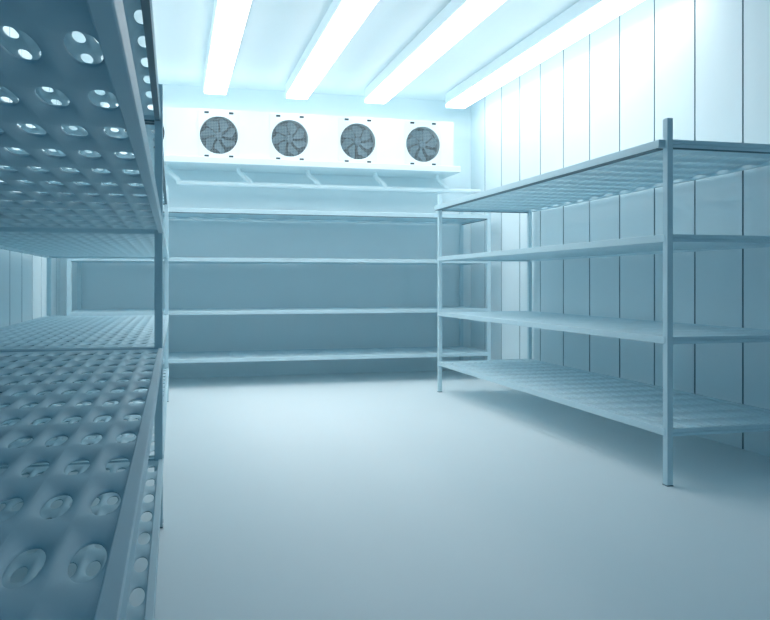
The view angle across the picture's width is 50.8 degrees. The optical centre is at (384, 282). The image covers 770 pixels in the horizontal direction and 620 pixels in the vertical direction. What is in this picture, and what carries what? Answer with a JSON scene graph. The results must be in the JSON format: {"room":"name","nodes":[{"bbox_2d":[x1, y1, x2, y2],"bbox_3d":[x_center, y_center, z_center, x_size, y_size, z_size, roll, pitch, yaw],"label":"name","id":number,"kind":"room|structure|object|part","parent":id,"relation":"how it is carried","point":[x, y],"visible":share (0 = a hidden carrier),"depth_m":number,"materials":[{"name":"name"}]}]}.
{"room":"walk-in cold room","nodes":[
{"label":"walk-in cold room","id":0,"kind":"room"},
{"bbox_2d":[0,26,59,426],"bbox_3d":[-2.118,-0.540,3.468,0.120,3.080,9.780,0,0,-15],"label":"wall","id":1,"kind":"structure","parent":0,"point":[23,277],"depth_m":6.24,"materials":[{"name":"blue"}]},
{"bbox_2d":[60,83,470,377],"bbox_3d":[-1.166,-0.540,8.831,4.665,3.080,0.120,0,0,-15],"label":"wall","id":2,"kind":"structure","parent":0,"point":[104,285],"depth_m":8.82,"materials":[{"name":"white metal"}]},
{"bbox_2d":[104,103,480,193],"bbox_3d":[-0.876,-1.369,8.558,4.000,0.750,0.555,0,0,-15],"label":"cooler","id":3,"kind":"object","parent":2,"relation":"attached to","point":[237,141],"visible":0.77,"depth_m":8.40,"materials":[{"name":"white painted metal"},{"name":"dark grey metal"}]},
{"bbox_3d":[-2.360,-1.494,7.958,0.410,0.460,0.007,0,0,-15],"label":"fan plate","id":4,"kind":"part","parent":3,"relation":"part of","materials":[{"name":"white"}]},
{"bbox_3d":[-1.669,-1.494,8.139,0.410,0.460,0.007,0,0,-15],"label":"fan plate","id":5,"kind":"part","parent":3,"relation":"part of","materials":[{"name":"white metal"}]},
{"bbox_3d":[-1.054,-1.500,8.550,3.590,0.487,0.480,0,0,-15],"label":"casing","id":6,"kind":"part","parent":3,"relation":"part of","materials":[{"name":"white metal"}]},
{"bbox_3d":[-0.977,-1.494,8.319,0.410,0.460,0.007,0,0,-15],"label":"fan plate","id":7,"kind":"part","parent":3,"relation":"part of","materials":[{"name":"white metal"}]},
{"bbox_2d":[121,153,460,178],"bbox_3d":[-1.033,-1.223,8.517,3.675,0.066,0.555,0,0,-15],"label":"drip tray","id":8,"kind":"object","parent":3,"relation":"on","point":[177,161],"depth_m":8.42,"materials":[{"name":"white metal"}]},
{"bbox_3d":[-0.285,-1.494,8.499,0.410,0.460,0.007,0,0,-15],"label":"fan plate","id":9,"kind":"part","parent":3,"relation":"part of","materials":[{"name":"white metal"}]},
{"bbox_3d":[0.407,-1.494,8.679,0.410,0.460,0.007,0,0,-15],"label":"fan plate","id":10,"kind":"part","parent":3,"relation":"part of","materials":[{"name":"white metal"}]},
{"bbox_2d":[72,0,579,100],"bbox_3d":[0.082,-2.130,4.041,4.665,0.100,10.020,0,0,-15],"label":"ceiling","id":11,"kind":"structure","parent":0,"point":[276,34],"depth_m":7.01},
{"bbox_2d":[203,0,251,94],"bbox_3d":[-1.239,-2.004,6.374,0.238,0.152,3.960,0,0,-15],"label":"ceiling light","id":12,"kind":"object","parent":11,"relation":"attached to","point":[229,17],"visible":1,"depth_m":6.53,"materials":[{"name":"white plastic"}]},
{"bbox_2d":[286,0,378,99],"bbox_3d":[-0.426,-2.004,6.585,0.238,0.152,3.960,0,0,-15],"label":"ceiling light","id":13,"kind":"object","parent":11,"relation":"attached to","point":[342,19],"visible":1,"depth_m":6.60,"materials":[{"name":"white plastic"}]},
{"bbox_2d":[364,0,505,103],"bbox_3d":[0.391,-2.004,6.798,0.238,0.152,3.960,0,0,-15],"label":"ceiling light","id":14,"kind":"object","parent":11,"relation":"attached to","point":[458,18],"visible":1,"depth_m":6.67,"materials":[{"name":"white plastic"}]},
{"bbox_2d":[445,0,643,108],"bbox_3d":[1.274,-2.004,7.028,0.238,0.152,3.960,0,0,-15],"label":"ceiling light","id":15,"kind":"object","parent":11,"relation":"attached to","point":[583,17],"visible":1,"depth_m":6.72,"materials":[{"name":"white plastic"}]},
{"bbox_2d":[0,370,769,619],"bbox_3d":[0.082,1.050,4.041,4.665,0.100,10.020,0,0,-15],"label":"floor","id":16,"kind":"structure","parent":0,"point":[379,495],"depth_m":3.59,"materials":[{"name":"concrete"}]},
{"bbox_2d":[0,0,162,619],"bbox_3d":[-0.919,0.094,1.460,0.959,1.812,3.643,0,0,-15],"label":"storage rack","id":17,"kind":"object","parent":16,"relation":"on","point":[64,535],"visible":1,"depth_m":1.44,"materials":[{"name":"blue metal"}]},
{"bbox_3d":[-1.376,-0.222,3.211,0.895,0.037,0.019,0,0,-15],"label":"rail","id":18,"kind":"part","parent":17,"relation":"part of","materials":[{"name":"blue metal"}]},
{"bbox_3d":[-1.376,0.283,3.211,0.895,0.036,0.019,0,0,-15],"label":"rail","id":19,"kind":"part","parent":17,"relation":"part of","materials":[{"name":"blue metal"}]},
{"bbox_3d":[-1.376,0.737,3.211,0.895,0.037,0.019,0,0,-15],"label":"rail","id":20,"kind":"part","parent":17,"relation":"part of","materials":[{"name":"metal"}]},
{"bbox_3d":[-0.471,-0.222,1.603,0.020,0.037,3.554,0,0,-15],"label":"rail","id":21,"kind":"part","parent":17,"relation":"part of","materials":[{"name":"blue metal"}]},
{"bbox_3d":[-0.471,0.283,1.603,0.020,0.036,3.554,0,0,-15],"label":"rail","id":22,"kind":"part","parent":17,"relation":"part of","materials":[{"name":"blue metal"}]},
{"bbox_3d":[-1.376,-0.687,3.211,0.895,0.040,0.019,0,0,-15],"label":"rail","id":23,"kind":"part","parent":17,"relation":"part of","materials":[{"name":"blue metal"}]},
{"bbox_3d":[-0.471,0.737,1.603,0.020,0.037,3.554,0,0,-15],"label":"rail","id":24,"kind":"part","parent":17,"relation":"part of","materials":[{"name":"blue metal"}]},
{"bbox_3d":[-0.483,-0.687,1.600,0.021,0.040,3.554,0,0,-15],"label":"rail","id":25,"kind":"part","parent":17,"relation":"part of","materials":[{"name":"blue metal"}]},
{"bbox_3d":[-0.927,0.092,3.318,0.032,1.808,0.040,0,0,-15],"label":"post","id":26,"kind":"part","parent":17,"relation":"part of","materials":[{"name":"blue metal"}]},
{"bbox_2d":[0,122,168,465],"bbox_3d":[-1.839,0.094,4.992,0.959,1.812,3.592,0,0,-15],"label":"storage rack","id":27,"kind":"object","parent":16,"relation":"on","point":[50,331],"visible":0.44,"depth_m":4.46,"materials":[{"name":"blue metal"}]},
{"bbox_3d":[-2.292,0.737,4.875,0.019,0.037,3.510,0,0,-15],"label":"rail","id":28,"kind":"part","parent":27,"relation":"part of","materials":[{"name":"metal"}]},
{"bbox_3d":[-2.292,-0.222,4.875,0.019,0.037,3.510,0,0,-15],"label":"rail","id":29,"kind":"part","parent":27,"relation":"part of","materials":[{"name":"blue metal"}]},
{"bbox_3d":[-2.292,0.283,4.875,0.019,0.036,3.510,0,0,-15],"label":"rail","id":30,"kind":"part","parent":27,"relation":"part of","materials":[{"name":"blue metal"}]},
{"bbox_3d":[-2.734,0.092,6.594,0.032,1.808,0.040,0,0,-15],"label":"post","id":31,"kind":"part","parent":27,"relation":"part of","materials":[{"name":"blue metal"}]},
{"bbox_3d":[-1.391,-0.222,3.265,0.895,0.037,0.019,0,0,-15],"label":"rail","id":32,"kind":"part","parent":27,"relation":"part of","materials":[{"name":"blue metal"}]},
{"bbox_3d":[-1.391,0.283,3.265,0.895,0.036,0.019,0,0,-15],"label":"rail","id":33,"kind":"part","parent":27,"relation":"part of","materials":[{"name":"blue metal"}]},
{"bbox_3d":[-1.391,0.737,3.265,0.895,0.037,0.019,0,0,-15],"label":"rail","id":34,"kind":"part","parent":27,"relation":"part of","materials":[{"name":"metal"}]},
{"bbox_3d":[-2.290,-0.222,6.719,0.895,0.037,0.019,0,0,-15],"label":"rail","id":35,"kind":"part","parent":27,"relation":"part of","materials":[{"name":"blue metal"}]},
{"bbox_3d":[-2.290,0.283,6.719,0.895,0.036,0.019,0,0,-15],"label":"rail","id":36,"kind":"part","parent":27,"relation":"part of","materials":[{"name":"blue metal"}]},
{"bbox_3d":[-1.385,-0.222,5.111,0.020,0.037,3.554,0,0,-15],"label":"rail","id":37,"kind":"part","parent":27,"relation":"part of","materials":[{"name":"metal"}]},
{"bbox_3d":[-1.385,0.283,5.111,0.020,0.036,3.554,0,0,-15],"label":"rail","id":38,"kind":"part","parent":27,"relation":"part of","materials":[{"name":"metal"}]},
{"bbox_3d":[-1.385,0.737,5.111,0.020,0.037,3.554,0,0,-15],"label":"rail","id":39,"kind":"part","parent":27,"relation":"part of","materials":[{"name":"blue metal"}]},
{"bbox_3d":[-1.841,0.092,6.826,0.032,1.808,0.040,0,0,-15],"label":"post","id":40,"kind":"part","parent":27,"relation":"part of","materials":[{"name":"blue metal"}]},
{"bbox_2d":[67,207,490,391],"bbox_3d":[-1.006,0.094,8.304,4.132,1.812,0.864,0,0,-15],"label":"storage rack","id":41,"kind":"object","parent":16,"relation":"on","point":[459,351],"visible":0.8,"depth_m":8.22,"materials":[{"name":"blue metal"}]},
{"bbox_3d":[-2.881,0.092,7.388,0.040,1.808,0.032,0,0,-15],"label":"post","id":42,"kind":"part","parent":41,"relation":"part of","materials":[{"name":"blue metal"}]},
{"bbox_3d":[-3.089,0.092,8.190,0.040,1.808,0.032,0,0,-15],"label":"post","id":43,"kind":"part","parent":41,"relation":"part of","materials":[{"name":"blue metal"}]},
{"bbox_3d":[-1.112,-0.222,8.711,4.050,0.037,0.019,0,0,-15],"label":"rail","id":44,"kind":"part","parent":41,"relation":"part of","materials":[{"name":"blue metal"}]},
{"bbox_3d":[-1.112,0.283,8.711,4.050,0.036,0.019,0,0,-15],"label":"rail","id":45,"kind":"part","parent":41,"relation":"part of","materials":[{"name":"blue metal"}]},
{"bbox_3d":[-0.899,-0.222,7.895,4.094,0.037,0.020,0,0,-15],"label":"rail","id":46,"kind":"part","parent":41,"relation":"part of","materials":[{"name":"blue metal"}]},
{"bbox_3d":[-0.899,0.283,7.895,4.094,0.036,0.020,0,0,-15],"label":"rail","id":47,"kind":"part","parent":41,"relation":"part of","materials":[{"name":"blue metal"}]},
{"bbox_3d":[-1.112,-0.687,8.711,4.050,0.040,0.019,0,0,-15],"label":"rail","id":48,"kind":"part","parent":41,"relation":"part of","materials":[{"name":"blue metal"}]},
{"bbox_3d":[-1.112,0.737,8.711,4.050,0.037,0.019,0,0,-15],"label":"rail","id":49,"kind":"part","parent":41,"relation":"part of","materials":[{"name":"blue metal"}]},
{"bbox_3d":[-0.899,-0.687,7.895,4.094,0.040,0.020,0,0,-15],"label":"rail","id":50,"kind":"part","parent":41,"relation":"part of","materials":[{"name":"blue metal"}]},
{"bbox_3d":[-0.899,0.737,7.895,4.094,0.037,0.020,0,0,-15],"label":"rail","id":51,"kind":"part","parent":41,"relation":"part of","materials":[{"name":"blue metal"}]},
{"bbox_3d":[0.869,0.092,9.221,0.040,1.808,0.032,0,0,-15],"label":"post","id":52,"kind":"part","parent":41,"relation":"part of","materials":[{"name":"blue metal"}]},
{"bbox_3d":[0.982,-0.687,8.822,0.019,0.040,0.800,0,0,-15],"label":"rail","id":53,"kind":"part","parent":41,"relation":"part of","materials":[{"name":"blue metal"}]},
{"bbox_3d":[0.982,-0.222,8.822,0.019,0.037,0.800,0,0,-15],"label":"rail","id":54,"kind":"part","parent":41,"relation":"part of","materials":[{"name":"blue metal"}]},
{"bbox_3d":[1.077,0.092,8.419,0.040,1.808,0.032,0,0,-15],"label":"post","id":55,"kind":"part","parent":41,"relation":"part of","materials":[{"name":"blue metal"}]},
{"bbox_2d":[434,118,769,486],"bbox_3d":[1.365,0.094,5.827,0.962,1.812,3.592,0,0,-15],"label":"storage rack","id":56,"kind":"object","parent":16,"relation":"on","point":[666,411],"visible":1,"depth_m":5.03,"materials":[{"name":"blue metal"}]},
{"bbox_3d":[0.502,0.092,7.437,0.032,1.808,0.040,0,0,-15],"label":"post","id":57,"kind":"part","parent":56,"relation":"part of","materials":[{"name":"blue metal"}]},
{"bbox_3d":[0.932,0.737,7.559,0.865,0.037,0.019,0,0,-15],"label":"rail","id":58,"kind":"part","parent":56,"relation":"part of","materials":[{"name":"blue metal"}]},
{"bbox_3d":[0.932,-0.687,7.559,0.865,0.040,0.019,0,0,-15],"label":"rail","id":59,"kind":"part","parent":56,"relation":"part of","materials":[{"name":"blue metal"}]},
{"bbox_3d":[0.932,-0.222,7.559,0.865,0.037,0.019,0,0,-15],"label":"rail","id":60,"kind":"part","parent":56,"relation":"part of","materials":[{"name":"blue metal"}]},
{"bbox_3d":[0.932,0.283,7.559,0.865,0.036,0.019,0,0,-15],"label":"rail","id":61,"kind":"part","parent":56,"relation":"part of","materials":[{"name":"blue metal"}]},
{"bbox_3d":[1.367,0.092,7.662,0.032,1.808,0.040,0,0,-15],"label":"post","id":62,"kind":"part","parent":56,"relation":"part of","materials":[{"name":"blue metal"}]},
{"bbox_3d":[0.919,-0.687,5.711,0.040,0.040,3.554,0,0,-15],"label":"rail","id":63,"kind":"part","parent":56,"relation":"part of","materials":[{"name":"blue metal"}]},
{"bbox_3d":[0.941,-0.222,5.717,0.020,0.037,3.554,0,0,-15],"label":"rail","id":64,"kind":"part","parent":56,"relation":"part of","materials":[{"name":"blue metal"}]},
{"bbox_3d":[0.941,0.283,5.717,0.020,0.036,3.554,0,0,-15],"label":"rail","id":65,"kind":"part","parent":56,"relation":"part of","materials":[{"name":"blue metal"}]},
{"bbox_3d":[0.941,0.737,5.717,0.020,0.037,3.554,0,0,-15],"label":"rail","id":66,"kind":"part","parent":56,"relation":"part of","materials":[{"name":"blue metal"}]},
{"bbox_3d":[1.819,-0.687,5.946,0.019,0.040,3.510,0,0,-15],"label":"rail","id":67,"kind":"part","parent":56,"relation":"part of","materials":[{"name":"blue metal"}]},
{"bbox_3d":[1.819,-0.222,5.946,0.019,0.037,3.510,0,0,-15],"label":"rail","id":68,"kind":"part","parent":56,"relation":"part of","materials":[{"name":"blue metal"}]},
{"bbox_3d":[1.819,0.283,5.946,0.019,0.036,3.510,0,0,-15],"label":"rail","id":69,"kind":"part","parent":56,"relation":"part of","materials":[{"name":"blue metal"}]},
{"bbox_3d":[1.819,0.737,5.946,0.019,0.037,3.510,0,0,-15],"label":"rail","id":70,"kind":"part","parent":56,"relation":"part of","materials":[{"name":"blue metal"}]},
{"bbox_3d":[1.397,0.092,4.002,0.032,1.808,0.040,0,0,-15],"label":"post","id":71,"kind":"part","parent":56,"relation":"part of","materials":[{"name":"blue metal"}]},
{"bbox_3d":[1.832,-0.687,4.105,0.865,0.040,0.019,0,0,-15],"label":"rail","id":72,"kind":"part","parent":56,"relation":"part of","materials":[{"name":"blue metal"}]},
{"bbox_3d":[1.832,-0.222,4.105,0.865,0.037,0.019,0,0,-15],"label":"rail","id":73,"kind":"part","parent":56,"relation":"part of","materials":[{"name":"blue metal"}]},
{"bbox_3d":[1.832,0.283,4.105,0.865,0.036,0.019,0,0,-15],"label":"rail","id":74,"kind":"part","parent":56,"relation":"part of","materials":[{"name":"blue metal"}]},
{"bbox_3d":[1.832,0.737,4.105,0.865,0.037,0.019,0,0,-15],"label":"rail","id":75,"kind":"part","parent":56,"relation":"part of","materials":[{"name":"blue metal"}]},
{"bbox_2d":[471,0,769,456],"bbox_3d":[2.281,-0.540,4.614,0.120,3.080,9.780,0,0,-15],"label":"wall","id":76,"kind":"structure","parent":0,"point":[702,65],"depth_m":5.93,"materials":[{"name":"blue"}]}
]}

